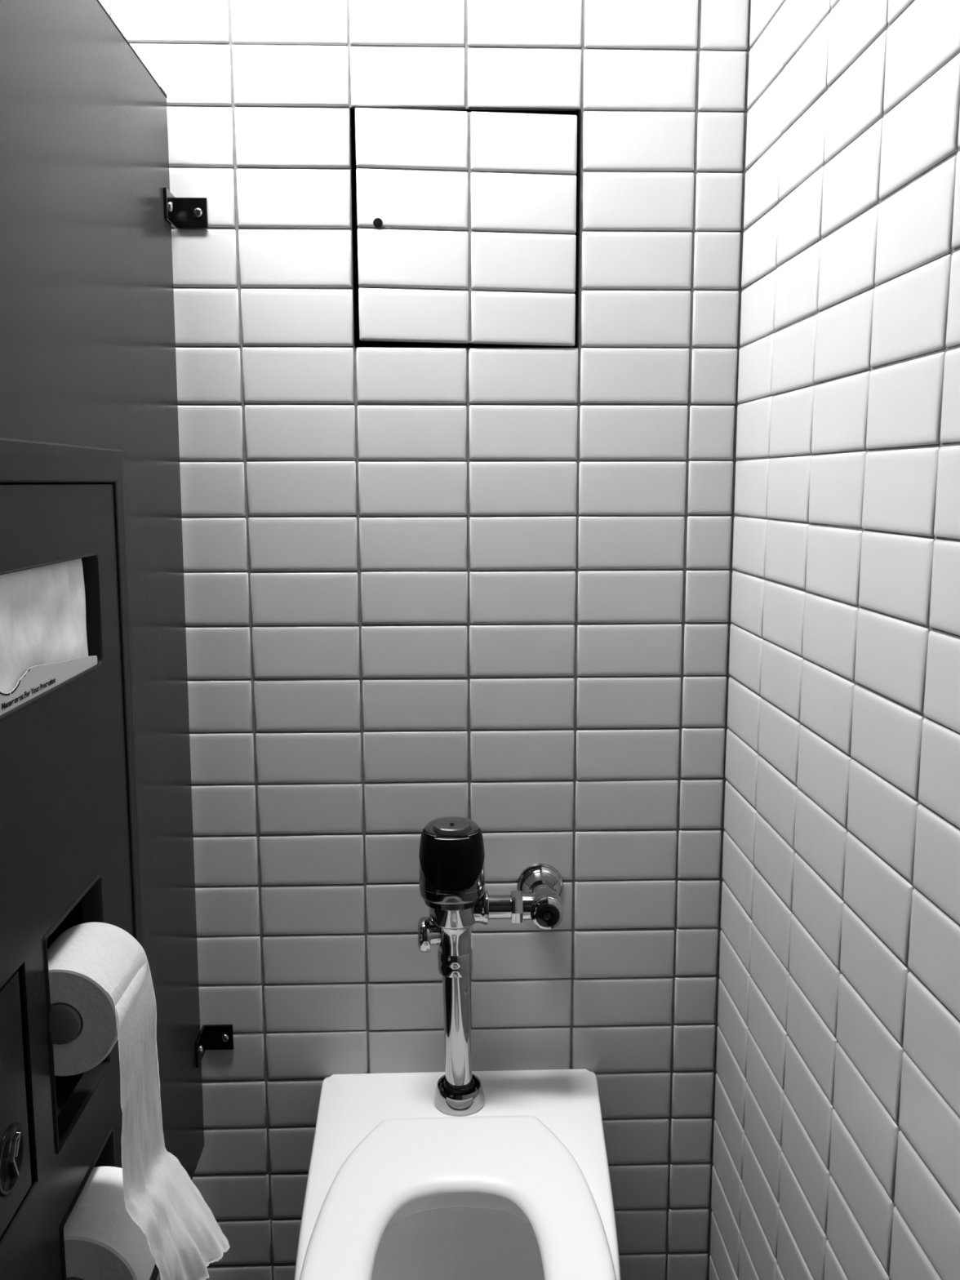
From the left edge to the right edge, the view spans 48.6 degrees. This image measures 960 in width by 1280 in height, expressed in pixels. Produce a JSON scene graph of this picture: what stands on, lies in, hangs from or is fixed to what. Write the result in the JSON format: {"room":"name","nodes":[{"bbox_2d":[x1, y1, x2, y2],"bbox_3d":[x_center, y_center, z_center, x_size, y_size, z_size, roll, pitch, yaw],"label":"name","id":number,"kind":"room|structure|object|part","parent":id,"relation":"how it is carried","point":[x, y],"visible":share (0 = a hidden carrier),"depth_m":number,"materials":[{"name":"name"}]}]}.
{"room":"public restroom stall","nodes":[
{"label":"public restroom stall","id":0,"kind":"room"},
{"bbox_2d":[98,0,751,1279],"bbox_3d":[-1.091,-0.113,1.541,3.140,2.430,0.141,0,8,-2],"label":"wall","id":1,"kind":"structure","parent":0,"point":[491,588],"depth_m":1.52,"materials":[{"name":"tile"}]},
{"bbox_2d":[0,0,204,1279],"bbox_3d":[-0.397,0.143,0.707,0.036,1.494,1.604,0,8,-2],"label":"partition","id":2,"kind":"structure","parent":1,"relation":"attached to","point":[88,358],"depth_m":1.19,"materials":[{"name":"grey paint"}]},
{"bbox_2d":[0,437,145,1279],"bbox_3d":[-0.424,0.293,0.964,0.082,0.934,0.570,0,8,-2],"label":"dispenser","id":3,"kind":"object","parent":2,"relation":"attached to","point":[70,847],"visible":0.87,"depth_m":0.98,"materials":[{"name":"black metal"}]},
{"bbox_3d":[-0.384,0.427,0.879,0.003,0.036,0.020,0,8,-2],"label":"latch handle","id":4,"kind":"part","parent":3,"relation":"part of","materials":[{"name":"silver metal"}]},
{"bbox_3d":[-0.388,0.387,0.829,0.006,0.196,0.158,0,8,-2],"label":"disposal door","id":5,"kind":"part","parent":3,"relation":"part of","materials":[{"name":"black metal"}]},
{"bbox_2d":[0,558,97,715],"bbox_3d":[-0.412,0.004,0.906,0.045,0.138,0.401,0,8,-2],"label":"pack","id":6,"kind":"object","parent":3,"relation":"in","point":[43,640],"visible":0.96,"depth_m":0.96,"materials":[{"name":"paper"}]},
{"bbox_2d":[63,1166,155,1279],"bbox_3d":[-0.386,0.613,1.054,0.124,0.124,0.114,0,8,-2],"label":"toilet roll","id":7,"kind":"object","parent":3,"relation":"on","point":[102,1241],"visible":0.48,"depth_m":1.02,"materials":[{"name":"paper"}]},
{"bbox_2d":[47,922,230,1279],"bbox_3d":[-0.342,0.457,1.023,0.184,0.338,0.129,0,8,-2],"label":"toilet roll","id":8,"kind":"object","parent":3,"relation":"hanging from","point":[102,993],"visible":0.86,"depth_m":1.01,"materials":[{"name":"paper"}]},
{"bbox_2d":[163,187,208,228],"bbox_3d":[-0.388,-0.569,1.401,0.045,0.039,0.054,0,8,-2],"label":"wall bracket","id":9,"kind":"object","parent":1,"relation":"attached to","point":[180,212],"visible":1,"depth_m":1.42,"materials":[{"name":"black metal"}]},
{"bbox_3d":[-0.408,-0.569,1.399,0.004,0.039,0.050,0,8,-2],"label":"partition leg","id":10,"kind":"part","parent":9,"relation":"part of","materials":[{"name":"grey metal"}]},
{"bbox_3d":[-0.389,-0.573,1.426,0.045,0.039,0.005,0,8,-2],"label":"wall leg","id":11,"kind":"part","parent":9,"relation":"part of","materials":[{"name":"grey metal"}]},
{"bbox_2d":[195,1024,233,1067],"bbox_3d":[-0.393,0.602,1.575,0.045,0.039,0.054,0,8,-2],"label":"wall bracket","id":12,"kind":"object","parent":1,"relation":"attached to","point":[211,1037],"visible":1,"depth_m":1.59,"materials":[{"name":"black metal"}]},
{"bbox_3d":[-0.414,0.602,1.572,0.004,0.039,0.050,0,8,-2],"label":"partition leg","id":13,"kind":"part","parent":12,"relation":"part of","materials":[{"name":"grey metal"}]},
{"bbox_3d":[-0.394,0.598,1.599,0.045,0.039,0.005,0,8,-2],"label":"wall leg","id":14,"kind":"part","parent":12,"relation":"part of","materials":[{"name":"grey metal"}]},
{"bbox_2d":[293,1068,621,1279],"bbox_3d":[-0.018,0.871,1.315,0.419,0.376,0.674,0,8,-2],"label":"toilet","id":15,"kind":"object","parent":1,"relation":"attached to","point":[399,1187],"visible":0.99,"depth_m":1.38,"materials":[{"name":"white ceramic"}]},
{"bbox_2d":[349,106,581,347],"bbox_3d":[-0.020,-0.565,1.492,0.310,0.311,0.104,0,8,-2],"label":"access panel","id":16,"kind":"object","parent":1,"relation":"attached to","point":[468,220],"visible":0.99,"depth_m":1.44,"materials":[{"name":"white tile"}]},
{"bbox_2d":[417,816,563,1115],"bbox_3d":[0.019,0.457,1.529,0.216,0.428,0.132,0,8,-2],"label":"valve","id":17,"kind":"object","parent":1,"relation":"attached to","point":[451,853],"visible":1,"depth_m":1.49,"materials":[{"name":"silver metal"}]},
{"bbox_3d":[-0.069,0.417,1.506,0.038,0.049,0.049,0,8,-2],"label":"knob","id":18,"kind":"part","parent":17,"relation":"part of","materials":[{"name":"silver metal"}]},
{"bbox_3d":[-0.038,0.268,1.453,0.075,0.004,0.026,0,8,-2],"label":"trim","id":19,"kind":"part","parent":17,"relation":"part of","materials":[{"name":"silver metal"}]},
{"bbox_2d":[708,0,959,1279],"bbox_3d":[0.463,0.057,0.376,0.121,2.430,2.333,0,8,-2],"label":"wall","id":20,"kind":"structure","parent":0,"point":[836,1153],"depth_m":1.10,"materials":[{"name":"tile"}]}
]}

